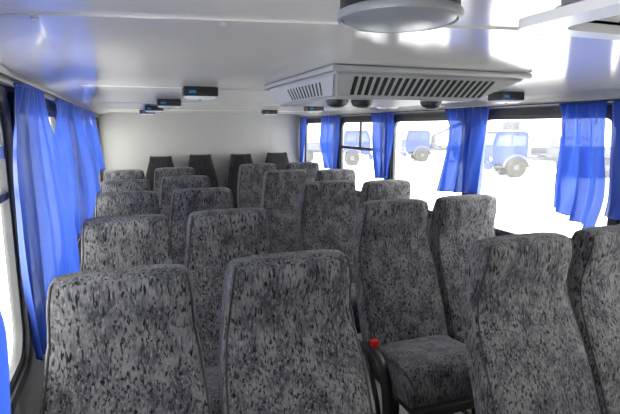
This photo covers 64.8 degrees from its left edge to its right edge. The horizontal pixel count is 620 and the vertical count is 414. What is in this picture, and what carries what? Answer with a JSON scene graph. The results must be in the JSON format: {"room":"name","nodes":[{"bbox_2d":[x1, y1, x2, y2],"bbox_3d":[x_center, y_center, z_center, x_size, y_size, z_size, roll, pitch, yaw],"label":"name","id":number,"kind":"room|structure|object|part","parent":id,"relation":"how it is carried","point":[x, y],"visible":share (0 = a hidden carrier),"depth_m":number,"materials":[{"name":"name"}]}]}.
{"room":"vehicle interior","nodes":[
{"label":"vehicle interior","id":0,"kind":"room"},
{"bbox_2d":[0,85,94,413],"bbox_3d":[-1.105,0.388,2.134,0.018,1.785,7.600,-3,10,-20],"label":"wall","id":1,"kind":"structure","parent":0,"point":[29,402],"depth_m":1.53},
{"bbox_2d":[0,87,32,413],"bbox_3d":[-0.662,0.150,0.911,0.036,0.794,1.054,-3,10,-20],"label":"window","id":2,"kind":"structure","parent":1,"relation":"in","point":[20,364],"depth_m":1.35,"materials":[{"name":"rubber"}]},
{"bbox_3d":[-0.669,-0.075,0.872,0.022,0.037,0.950,-3,10,-20],"label":"slide rail","id":3,"kind":"part","parent":2,"relation":"part of","materials":[{"name":"metal"}]},
{"bbox_3d":[-0.669,0.041,0.891,0.022,0.022,0.950,-3,10,-20],"label":"slide rail","id":4,"kind":"part","parent":2,"relation":"part of","materials":[{"name":"black metal"}]},
{"bbox_3d":[-0.668,0.150,0.909,0.024,0.746,1.006,-3,10,-20],"label":"frame","id":5,"kind":"part","parent":2,"relation":"part of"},
{"bbox_2d":[7,92,56,346],"bbox_3d":[-1.045,-0.017,1.934,0.036,0.794,1.064,-3,10,-20],"label":"window","id":6,"kind":"structure","parent":1,"relation":"in","point":[51,108],"depth_m":1.97,"materials":[{"name":"glass"}]},
{"bbox_3d":[-1.051,-0.017,1.932,0.024,0.746,1.016,-3,10,-20],"label":"frame","id":7,"kind":"part","parent":6,"relation":"part of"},
{"bbox_2d":[0,76,99,116],"bbox_3d":[-1.080,-0.454,2.006,0.036,0.022,7.600,-3,10,-20],"label":"trim","id":8,"kind":"structure","parent":1,"relation":"attached to","point":[4,81],"depth_m":1.35,"materials":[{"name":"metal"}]},
{"bbox_2d":[0,72,99,115],"bbox_3d":[-1.052,-0.454,2.022,0.008,0.008,7.570,-3,10,-20],"label":"wire","id":9,"kind":"object","parent":1,"relation":"attached to","point":[1,74],"visible":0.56,"depth_m":1.31,"materials":[{"name":"metal"}]},
{"bbox_2d":[0,310,10,413],"bbox_3d":[-0.533,0.151,0.693,0.063,0.764,0.726,-3,10,-20],"label":"curtain","id":10,"kind":"object","parent":9,"relation":"hanging from","point":[5,407],"visible":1,"depth_m":0.96,"materials":[{"name":"blue fabric"}]},
{"bbox_2d":[13,82,79,360],"bbox_3d":[-0.848,0.047,1.532,0.090,0.830,0.512,-2,9,-11],"label":"curtain","id":11,"kind":"object","parent":9,"relation":"hanging from","point":[47,236],"visible":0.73,"depth_m":1.48,"materials":[{"name":"blue fabric"}]},
{"bbox_2d":[54,98,95,235],"bbox_3d":[-1.170,-0.185,2.443,0.098,0.664,1.041,-3,10,-19],"label":"curtain","id":12,"kind":"object","parent":9,"relation":"hanging from","point":[70,136],"visible":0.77,"depth_m":2.46,"materials":[{"name":"blue fabric"}]},
{"bbox_2d":[78,107,100,195],"bbox_3d":[-1.517,-0.367,3.369,0.086,0.604,0.802,-3,10,-20],"label":"curtain","id":13,"kind":"object","parent":9,"relation":"hanging from","point":[83,113],"visible":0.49,"depth_m":3.38,"materials":[{"name":"blue fabric"}]},
{"bbox_2d":[89,111,104,173],"bbox_3d":[-1.785,-0.526,4.085,0.096,0.528,0.562,-3,10,-20],"label":"curtain","id":14,"kind":"object","parent":9,"relation":"hanging from","point":[101,166],"visible":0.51,"depth_m":4.20,"materials":[{"name":"blue fabric"}]},
{"bbox_2d":[77,232,81,249],"bbox_3d":[-1.429,-0.185,2.962,0.036,0.794,1.064,-3,10,-20],"label":"window","id":15,"kind":"structure","parent":1,"relation":"in","point":[79,236],"depth_m":2.90,"materials":[{"name":"rubber"}]},
{"bbox_2d":[95,117,101,193],"bbox_3d":[-2.202,-0.523,5.026,0.036,0.794,1.084,-3,10,-20],"label":"window","id":16,"kind":"structure","parent":1,"relation":"in","point":[96,118],"depth_m":5.48,"materials":[{"name":"rubber"}]},
{"bbox_2d":[97,112,299,187],"bbox_3d":[-1.264,-0.263,6.116,2.480,1.785,0.080,-3,10,-20],"label":"wall","id":17,"kind":"structure","parent":0,"point":[128,141],"depth_m":5.93,"materials":[{"name":"white paint"}]},
{"bbox_2d":[0,0,619,116],"bbox_3d":[0.066,-0.586,2.413,2.640,0.112,7.760,-3,10,-20],"label":"ceiling","id":18,"kind":"structure","parent":0,"point":[100,57],"depth_m":1.04,"materials":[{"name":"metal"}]},
{"bbox_3d":[-1.011,-0.482,2.027,0.184,0.032,7.600,-3,10,-20],"label":"cove panel","id":19,"kind":"part","parent":18,"relation":"part of","materials":[{"name":"white plastic"}]},
{"bbox_2d":[139,110,154,115],"bbox_3d":[-1.572,-0.911,4.719,0.140,0.054,0.098,-3,10,-20],"label":"console","id":20,"kind":"object","parent":18,"relation":"attached to","point":[142,112],"visible":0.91,"depth_m":4.68,"materials":[{"name":"black plastic"}]},
{"bbox_2d":[144,106,162,112],"bbox_3d":[-1.229,-0.768,3.845,0.140,0.054,0.098,-3,10,-20],"label":"console","id":21,"kind":"object","parent":18,"relation":"attached to","point":[153,109],"visible":0.93,"depth_m":3.80,"materials":[{"name":"black plastic"}]},
{"bbox_2d":[156,99,180,108],"bbox_3d":[-0.860,-0.626,2.980,0.140,0.054,0.098,-3,10,-20],"label":"console","id":22,"kind":"object","parent":18,"relation":"attached to","point":[161,103],"visible":1,"depth_m":2.94,"materials":[{"name":"black plastic"}]},
{"bbox_2d":[182,86,217,100],"bbox_3d":[-0.462,-0.475,2.052,0.140,0.054,0.098,-3,10,-20],"label":"console","id":23,"kind":"object","parent":18,"relation":"attached to","point":[188,92],"visible":1,"depth_m":2.01,"materials":[{"name":"black plastic"}]},
{"bbox_2d":[262,110,277,115],"bbox_3d":[-0.399,-0.929,4.831,0.140,0.054,0.098,-3,10,-20],"label":"console","id":24,"kind":"object","parent":18,"relation":"attached to","point":[264,112],"visible":1,"depth_m":4.79,"materials":[{"name":"black plastic"}]},
{"bbox_2d":[304,106,323,112],"bbox_3d":[0.031,-0.774,3.883,0.140,0.054,0.098,-3,10,-20],"label":"console","id":25,"kind":"object","parent":18,"relation":"attached to","point":[310,109],"visible":0.93,"depth_m":3.84,"materials":[{"name":"black plastic"}]},
{"bbox_2d":[376,107,397,108],"bbox_3d":[0.482,-0.637,3.048,0.140,0.054,0.098,-3,10,-20],"label":"console","id":26,"kind":"object","parent":18,"relation":"attached to","point":[376,107],"visible":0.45,"depth_m":3.04,"materials":[{"name":"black plastic"}]},
{"bbox_2d":[264,64,531,108],"bbox_3d":[0.253,-0.394,1.726,0.670,0.107,0.700,-3,10,-20],"label":"air conditioner","id":27,"kind":"object","parent":18,"relation":"attached to","point":[334,85],"visible":1,"depth_m":1.44,"materials":[{"name":"grey plastic"}]},
{"bbox_2d":[336,0,464,32],"bbox_3d":[0.106,-0.238,0.582,0.150,0.046,0.150,-3,10,-20],"label":"ceiling lamp","id":28,"kind":"object","parent":18,"relation":"attached to","point":[376,16],"visible":1,"depth_m":0.55,"materials":[{"name":"white plastic"}]},
{"bbox_3d":[0.106,-0.224,0.584,0.135,0.016,0.135,-3,10,-20],"label":"lamp glass","id":29,"kind":"part","parent":28,"relation":"part of","materials":[{"name":"white glass"}]},
{"bbox_3d":[1.143,-0.611,2.812,0.184,0.032,7.600,-3,10,-20],"label":"cove panel","id":30,"kind":"part","parent":18,"relation":"part of","materials":[{"name":"white plastic"}]},
{"bbox_2d":[299,99,619,117],"bbox_3d":[1.167,-0.587,2.830,0.008,0.008,7.570,-3,10,-20],"label":"wire","id":31,"kind":"object","parent":18,"relation":"attached to","point":[607,99],"visible":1,"depth_m":2.88,"materials":[{"name":"rubber"}]},
{"bbox_2d":[300,117,306,161],"bbox_3d":[-0.086,-0.855,6.244,0.037,0.580,0.264,-3,10,-17],"label":"curtain","id":32,"kind":"object","parent":31,"relation":"hanging from","point":[303,121],"visible":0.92,"depth_m":6.27,"materials":[{"name":"blue fabric"}]},
{"bbox_2d":[320,115,340,168],"bbox_3d":[0.213,-0.721,5.453,0.075,0.590,0.568,-3,10,-20],"label":"curtain","id":33,"kind":"object","parent":31,"relation":"hanging from","point":[329,127],"visible":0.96,"depth_m":5.39,"materials":[{"name":"blue fabric"}]},
{"bbox_2d":[371,112,393,177],"bbox_3d":[0.635,-0.537,4.314,0.072,0.584,0.394,-3,10,-20],"label":"curtain","id":34,"kind":"object","parent":31,"relation":"hanging from","point":[383,123],"visible":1,"depth_m":4.29,"materials":[{"name":"blue fabric"}]},
{"bbox_2d":[436,107,489,193],"bbox_3d":[1.021,-0.367,3.293,0.078,0.588,0.522,-3,10,-20],"label":"curtain","id":35,"kind":"object","parent":31,"relation":"hanging from","point":[463,164],"visible":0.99,"depth_m":3.25,"materials":[{"name":"blue fabric"}]},
{"bbox_2d":[553,101,607,228],"bbox_3d":[1.339,-0.205,2.441,0.071,0.624,0.290,-2,10,-14],"label":"curtain","id":36,"kind":"object","parent":31,"relation":"hanging from","point":[579,188],"visible":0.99,"depth_m":2.42,"materials":[{"name":"blue fabric"}]},
{"bbox_2d":[603,100,619,219],"bbox_3d":[1.466,-0.191,2.106,0.070,0.544,0.442,-3,10,-17],"label":"curtain","id":37,"kind":"object","parent":31,"relation":"hanging from","point":[612,210],"visible":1,"depth_m":2.24,"materials":[{"name":"blue fabric"}]},
{"bbox_2d":[488,92,524,103],"bbox_3d":[0.944,-0.524,2.354,0.140,0.054,0.098,-3,10,-20],"label":"console","id":38,"kind":"object","parent":18,"relation":"attached to","point":[496,97],"visible":0.97,"depth_m":2.32,"materials":[{"name":"black plastic"}]},
{"bbox_2d":[518,0,619,40],"bbox_3d":[0.692,-0.222,0.471,0.655,0.042,0.660,-3,10,-20],"label":"roof hatch","id":39,"kind":"object","parent":18,"relation":"attached to","point":[597,19],"visible":1,"depth_m":0.62,"materials":[{"name":"white plastic"}]},
{"bbox_2d":[357,333,470,413],"bbox_3d":[0.066,1.239,2.712,2.640,0.080,7.760,-3,10,-20],"label":"floor","id":40,"kind":"structure","parent":0,"point":[402,410],"depth_m":2.99,"materials":[{"name":"grey"}]},
{"bbox_2d":[104,169,144,180],"bbox_3d":[-1.821,0.243,4.881,0.469,1.186,0.711,-3,10,-20],"label":"seat","id":41,"kind":"object","parent":40,"relation":"on","point":[131,173],"visible":0.16,"depth_m":4.99,"materials":[{"name":"fabric"}]},
{"bbox_2d":[100,179,150,192],"bbox_3d":[-1.471,0.393,3.984,0.469,1.181,0.711,-3,10,-20],"label":"seat","id":42,"kind":"object","parent":40,"relation":"on","point":[127,184],"visible":0.21,"depth_m":4.10,"materials":[{"name":"fabric"}]},
{"bbox_2d":[40,264,211,413],"bbox_3d":[-0.457,0.821,1.275,0.469,1.210,0.711,-3,10,-20],"label":"seat","id":43,"kind":"object","parent":40,"relation":"on","point":[123,340],"visible":1,"depth_m":1.41,"materials":[{"name":"fabric"}]},
{"bbox_2d":[80,214,175,271],"bbox_3d":[-0.785,0.677,2.182,0.469,1.202,0.711,-3,10,-20],"label":"seat","id":44,"kind":"object","parent":40,"relation":"on","point":[107,242],"visible":0.34,"depth_m":2.31,"materials":[{"name":"fabric"}]},
{"bbox_2d":[95,190,160,217],"bbox_3d":[-1.119,0.530,3.085,0.469,1.200,0.711,-3,10,-20],"label":"seat","id":45,"kind":"object","parent":40,"relation":"on","point":[119,203],"visible":0.25,"depth_m":3.20,"materials":[{"name":"fabric"}]},
{"bbox_2d":[145,156,173,190],"bbox_3d":[-1.645,0.084,5.545,0.438,1.287,0.681,-3,10,-20],"label":"seat","id":46,"kind":"object","parent":40,"relation":"on","point":[155,162],"visible":0.23,"depth_m":5.64,"materials":[{"name":"fabric"}]},
{"bbox_2d":[153,167,194,203],"bbox_3d":[-1.321,0.208,5.062,0.549,1.198,0.711,-3,10,-20],"label":"seat","id":47,"kind":"object","parent":40,"relation":"on","point":[159,173],"visible":0.18,"depth_m":5.15,"materials":[{"name":"fabric"}]},
{"bbox_2d":[159,175,209,221],"bbox_3d":[-0.977,0.355,4.162,0.549,1.198,0.711,-3,10,-20],"label":"seat","id":48,"kind":"object","parent":40,"relation":"on","point":[169,184],"visible":0.2,"depth_m":4.25,"materials":[{"name":"fabric"}]},
{"bbox_2d":[169,187,233,264],"bbox_3d":[-0.632,0.501,3.262,0.549,1.200,0.711,-3,10,-20],"label":"seat","id":49,"kind":"object","parent":40,"relation":"on","point":[184,202],"visible":0.27,"depth_m":3.35,"materials":[{"name":"fabric"}]},
{"bbox_2d":[187,154,218,186],"bbox_3d":[-1.217,0.052,5.700,0.438,1.299,0.681,-3,10,-20],"label":"seat","id":50,"kind":"object","parent":40,"relation":"on","point":[202,164],"visible":0.27,"depth_m":5.84,"materials":[{"name":"fabric"}]},
{"bbox_2d":[184,207,273,413],"bbox_3d":[-0.294,0.646,2.361,0.549,1.206,0.711,-3,10,-20],"label":"seat","id":51,"kind":"object","parent":40,"relation":"on","point":[214,237],"visible":0.31,"depth_m":2.45,"materials":[{"name":"fabric"}]},
{"bbox_2d":[206,365,220,413],"bbox_3d":[-0.274,0.854,2.260,0.487,0.202,0.391,-3,10,-20],"label":"seat cushion","id":52,"kind":"object","parent":51,"relation":"on","point":[212,371],"depth_m":2.12,"materials":[{"name":"fabric"}]},
{"bbox_2d":[225,153,252,207],"bbox_3d":[-0.756,0.026,5.868,0.438,1.297,0.681,-3,10,-20],"label":"seat","id":53,"kind":"object","parent":40,"relation":"on","point":[231,179],"visible":0.31,"depth_m":5.97,"materials":[{"name":"fabric"}]},
{"bbox_2d":[237,163,276,207],"bbox_3d":[-0.510,0.161,5.279,0.549,1.220,0.711,-3,10,-20],"label":"seat","id":54,"kind":"object","parent":40,"relation":"on","point":[250,176],"visible":0.27,"depth_m":5.39,"materials":[{"name":"fabric"}]},
{"bbox_2d":[265,152,288,169],"bbox_3d":[-0.319,-0.005,6.027,0.438,1.306,0.681,-3,10,-20],"label":"seat","id":55,"kind":"object","parent":40,"relation":"on","point":[280,160],"visible":0.19,"depth_m":6.15,"materials":[{"name":"fabric"}]},
{"bbox_2d":[262,169,308,252],"bbox_3d":[-0.150,0.304,4.385,0.549,1.228,0.711,-3,10,-20],"label":"seat","id":56,"kind":"object","parent":40,"relation":"on","point":[281,188],"visible":0.24,"depth_m":4.49,"materials":[{"name":"fabric"}]},
{"bbox_2d":[219,249,372,413],"bbox_3d":[0.053,0.791,1.461,0.549,1.210,0.711,-3,10,-20],"label":"seat","id":57,"kind":"object","parent":40,"relation":"on","point":[289,343],"visible":1,"depth_m":1.58,"materials":[{"name":"fabric"}]},
{"bbox_2d":[285,162,318,181],"bbox_3d":[0.008,0.129,5.468,0.459,1.224,0.711,-3,10,-20],"label":"seat","id":58,"kind":"object","parent":40,"relation":"on","point":[311,168],"visible":0.15,"depth_m":5.59,"materials":[{"name":"fabric"}]},
{"bbox_2d":[297,180,360,340],"bbox_3d":[0.207,0.452,3.490,0.549,1.224,0.711,-3,10,-20],"label":"seat","id":59,"kind":"object","parent":40,"relation":"on","point":[326,209],"visible":0.29,"depth_m":3.61,"materials":[{"name":"fabric"}]},
{"bbox_3d":[0.172,0.223,3.630,0.494,0.818,0.356,-3,10,-20],"label":"backrest","id":60,"kind":"part","parent":59,"relation":"part of","materials":[{"name":"fabric"}]},
{"bbox_2d":[351,283,359,324],"bbox_3d":[0.279,0.659,3.409,0.487,0.206,0.391,-3,10,-20],"label":"seat cushion","id":61,"kind":"object","parent":59,"relation":"on","point":[354,306],"depth_m":3.22,"materials":[{"name":"fabric"}]},
{"bbox_3d":[0.273,0.770,3.442,0.420,0.051,0.480,-3,10,-20],"label":"seat frame","id":62,"kind":"part","parent":59,"relation":"part of","materials":[{"name":"black metal"}]},
{"bbox_2d":[315,169,358,210],"bbox_3d":[0.346,0.277,4.566,0.459,1.222,0.711,-3,10,-20],"label":"seat","id":63,"kind":"object","parent":40,"relation":"on","point":[325,174],"visible":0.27,"depth_m":4.68,"materials":[{"name":"fabric"}]},
{"bbox_2d":[360,179,410,202],"bbox_3d":[0.697,0.428,3.669,0.459,1.214,0.711,-3,10,-20],"label":"seat","id":64,"kind":"object","parent":40,"relation":"on","point":[371,190],"visible":0.21,"depth_m":3.78,"materials":[{"name":"fabric"}]},
{"bbox_2d":[352,198,474,413],"bbox_3d":[0.540,0.603,2.587,0.549,1.218,0.711,-3,10,-20],"label":"seat","id":65,"kind":"object","parent":40,"relation":"on","point":[406,345],"visible":0.94,"depth_m":2.65,"materials":[{"name":"fabric"}]},
{"bbox_3d":[0.322,0.959,2.529,0.060,0.495,0.369,-3,10,-20],"label":"frame","id":66,"kind":"part","parent":65,"relation":"part of","materials":[{"name":"black plastic"}]},
{"bbox_3d":[0.505,0.375,2.728,0.494,0.813,0.356,-3,10,-20],"label":"backrest","id":67,"kind":"part","parent":65,"relation":"part of","materials":[{"name":"fabric"}]},
{"bbox_2d":[371,335,472,407],"bbox_3d":[0.611,0.809,2.506,0.487,0.204,0.391,-3,10,-20],"label":"seat cushion","id":68,"kind":"object","parent":65,"relation":"on","point":[424,371],"depth_m":2.35,"materials":[{"name":"fabric"}]},
{"bbox_3d":[0.606,0.920,2.539,0.420,0.050,0.480,-3,10,-20],"label":"seat frame","id":69,"kind":"part","parent":65,"relation":"part of","materials":[{"name":"black metal"}]},
{"bbox_2d":[430,194,496,413],"bbox_3d":[1.030,0.572,2.765,0.459,1.220,0.711,-3,10,-20],"label":"seat","id":70,"kind":"object","parent":40,"relation":"on","point":[457,221],"visible":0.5,"depth_m":2.86,"materials":[{"name":"fabric"}]},
{"bbox_2d":[454,331,464,343],"bbox_3d":[1.076,0.780,2.675,0.453,0.205,0.391,-3,10,-20],"label":"seat cushion","id":71,"kind":"object","parent":70,"relation":"on","point":[458,335],"depth_m":2.72,"materials":[{"name":"fabric"}]},
{"bbox_3d":[0.969,0.345,2.897,0.459,0.815,0.356,-3,10,-20],"label":"backrest","id":72,"kind":"part","parent":70,"relation":"part of","materials":[{"name":"fabric"}]},
{"bbox_2d":[462,232,601,413],"bbox_3d":[0.878,0.750,1.684,0.549,1.218,0.711,-3,10,-20],"label":"seat","id":73,"kind":"object","parent":40,"relation":"on","point":[526,352],"visible":1,"depth_m":1.80,"materials":[{"name":"fabric"}]},
{"bbox_2d":[567,224,619,413],"bbox_3d":[1.361,0.721,1.860,0.459,1.218,0.711,-3,10,-20],"label":"seat","id":74,"kind":"object","parent":40,"relation":"on","point":[593,282],"visible":0.77,"depth_m":1.95,"materials":[{"name":"fabric"}]},
{"bbox_2d":[307,103,619,244],"bbox_3d":[1.238,0.248,2.988,0.018,1.785,7.600,-3,10,-20],"label":"wall","id":75,"kind":"structure","parent":0,"point":[358,198],"depth_m":3.71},
{"bbox_2d":[304,118,337,168],"bbox_3d":[0.120,-0.661,5.873,0.036,0.794,1.084,-3,10,-20],"label":"window","id":76,"kind":"structure","parent":75,"relation":"in","point":[316,120],"depth_m":6.29,"materials":[{"name":"rubber"}]},
{"bbox_3d":[0.126,-0.662,5.875,0.024,0.746,1.036,-3,10,-20],"label":"frame","id":77,"kind":"part","parent":76,"relation":"part of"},
{"bbox_2d":[338,116,387,196],"bbox_3d":[0.509,-0.492,4.836,0.036,0.794,1.064,-3,10,-20],"label":"window","id":78,"kind":"structure","parent":75,"relation":"in","point":[361,119],"depth_m":5.03,"materials":[{"name":"rubber"}]},
{"bbox_3d":[0.514,-0.492,4.838,0.024,0.746,1.016,-3,10,-20],"label":"frame","id":79,"kind":"part","parent":78,"relation":"part of","materials":[{"name":"metal"}]},
{"bbox_3d":[0.515,-0.576,4.824,0.022,0.030,0.960,-3,10,-20],"label":"slide rail","id":80,"kind":"part","parent":78,"relation":"part of","materials":[{"name":"metal"}]},
{"bbox_2d":[388,113,467,218],"bbox_3d":[0.893,-0.324,3.808,0.036,0.794,1.064,-3,10,-20],"label":"window","id":81,"kind":"structure","parent":75,"relation":"in","point":[428,116],"depth_m":4.01,"materials":[{"name":"rubber"}]},
{"bbox_2d":[304,98,619,117],"bbox_3d":[1.212,-0.590,2.842,0.036,0.022,7.600,-3,10,-20],"label":"trim","id":82,"kind":"structure","parent":75,"relation":"attached to","point":[605,98],"depth_m":3.00,"materials":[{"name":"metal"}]},
{"bbox_2d":[470,105,619,235],"bbox_3d":[1.278,-0.156,2.780,0.036,0.794,1.064,-3,10,-20],"label":"window","id":83,"kind":"structure","parent":75,"relation":"in","point":[538,113],"depth_m":2.79,"materials":[{"name":"rubber"}]},
{"label":"outside","id":84,"kind":"structure","parent":0,"visible":0},
{"bbox_2d":[0,134,610,362],"bbox_3d":[25.396,-4.456,46.582,240.000,0.200,250.000,-3,10,-20],"label":"outdoor background","id":85,"kind":"structure","parent":84,"point":[525,203],"depth_m":23.58,"materials":[{"name":"white"}]},
{"bbox_2d":[308,130,372,165],"bbox_3d":[1.123,-4.827,39.779,7.820,2.772,2.480,1,9,5],"label":"truck","id":86,"kind":"object","parent":85,"relation":"on","point":[351,137],"visible":0.52,"depth_m":38.45,"materials":[{"name":"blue metal"}]},
{"bbox_2d":[399,127,484,161],"bbox_3d":[12.107,-6.280,43.705,7.820,4.372,2.480,0,9,0],"label":"truck","id":87,"kind":"object","parent":85,"relation":"on","point":[416,143],"visible":0.45,"depth_m":42.73,"materials":[{"name":"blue metal"}]},
{"bbox_2d":[483,121,610,177],"bbox_3d":[14.754,-3.616,30.360,7.820,3.422,2.480,0,9,2],"label":"truck","id":88,"kind":"object","parent":85,"relation":"on","point":[506,149],"visible":0.46,"depth_m":29.36,"materials":[{"name":"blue metal"}]},
{"bbox_2d":[550,137,610,161],"bbox_3d":[24.629,-4.871,41.750,7.400,2.222,2.460,0,9,0],"label":"trailer","id":89,"kind":"object","parent":85,"relation":"on","point":[555,141],"visible":0.05,"depth_m":41.89,"materials":[{"name":"grey metal"}]},
{"bbox_3d":[21.079,-5.550,41.622,0.080,0.840,2.300,0,9,0],"label":"headboard","id":90,"kind":"part","parent":89,"relation":"part of","materials":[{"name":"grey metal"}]}
]}

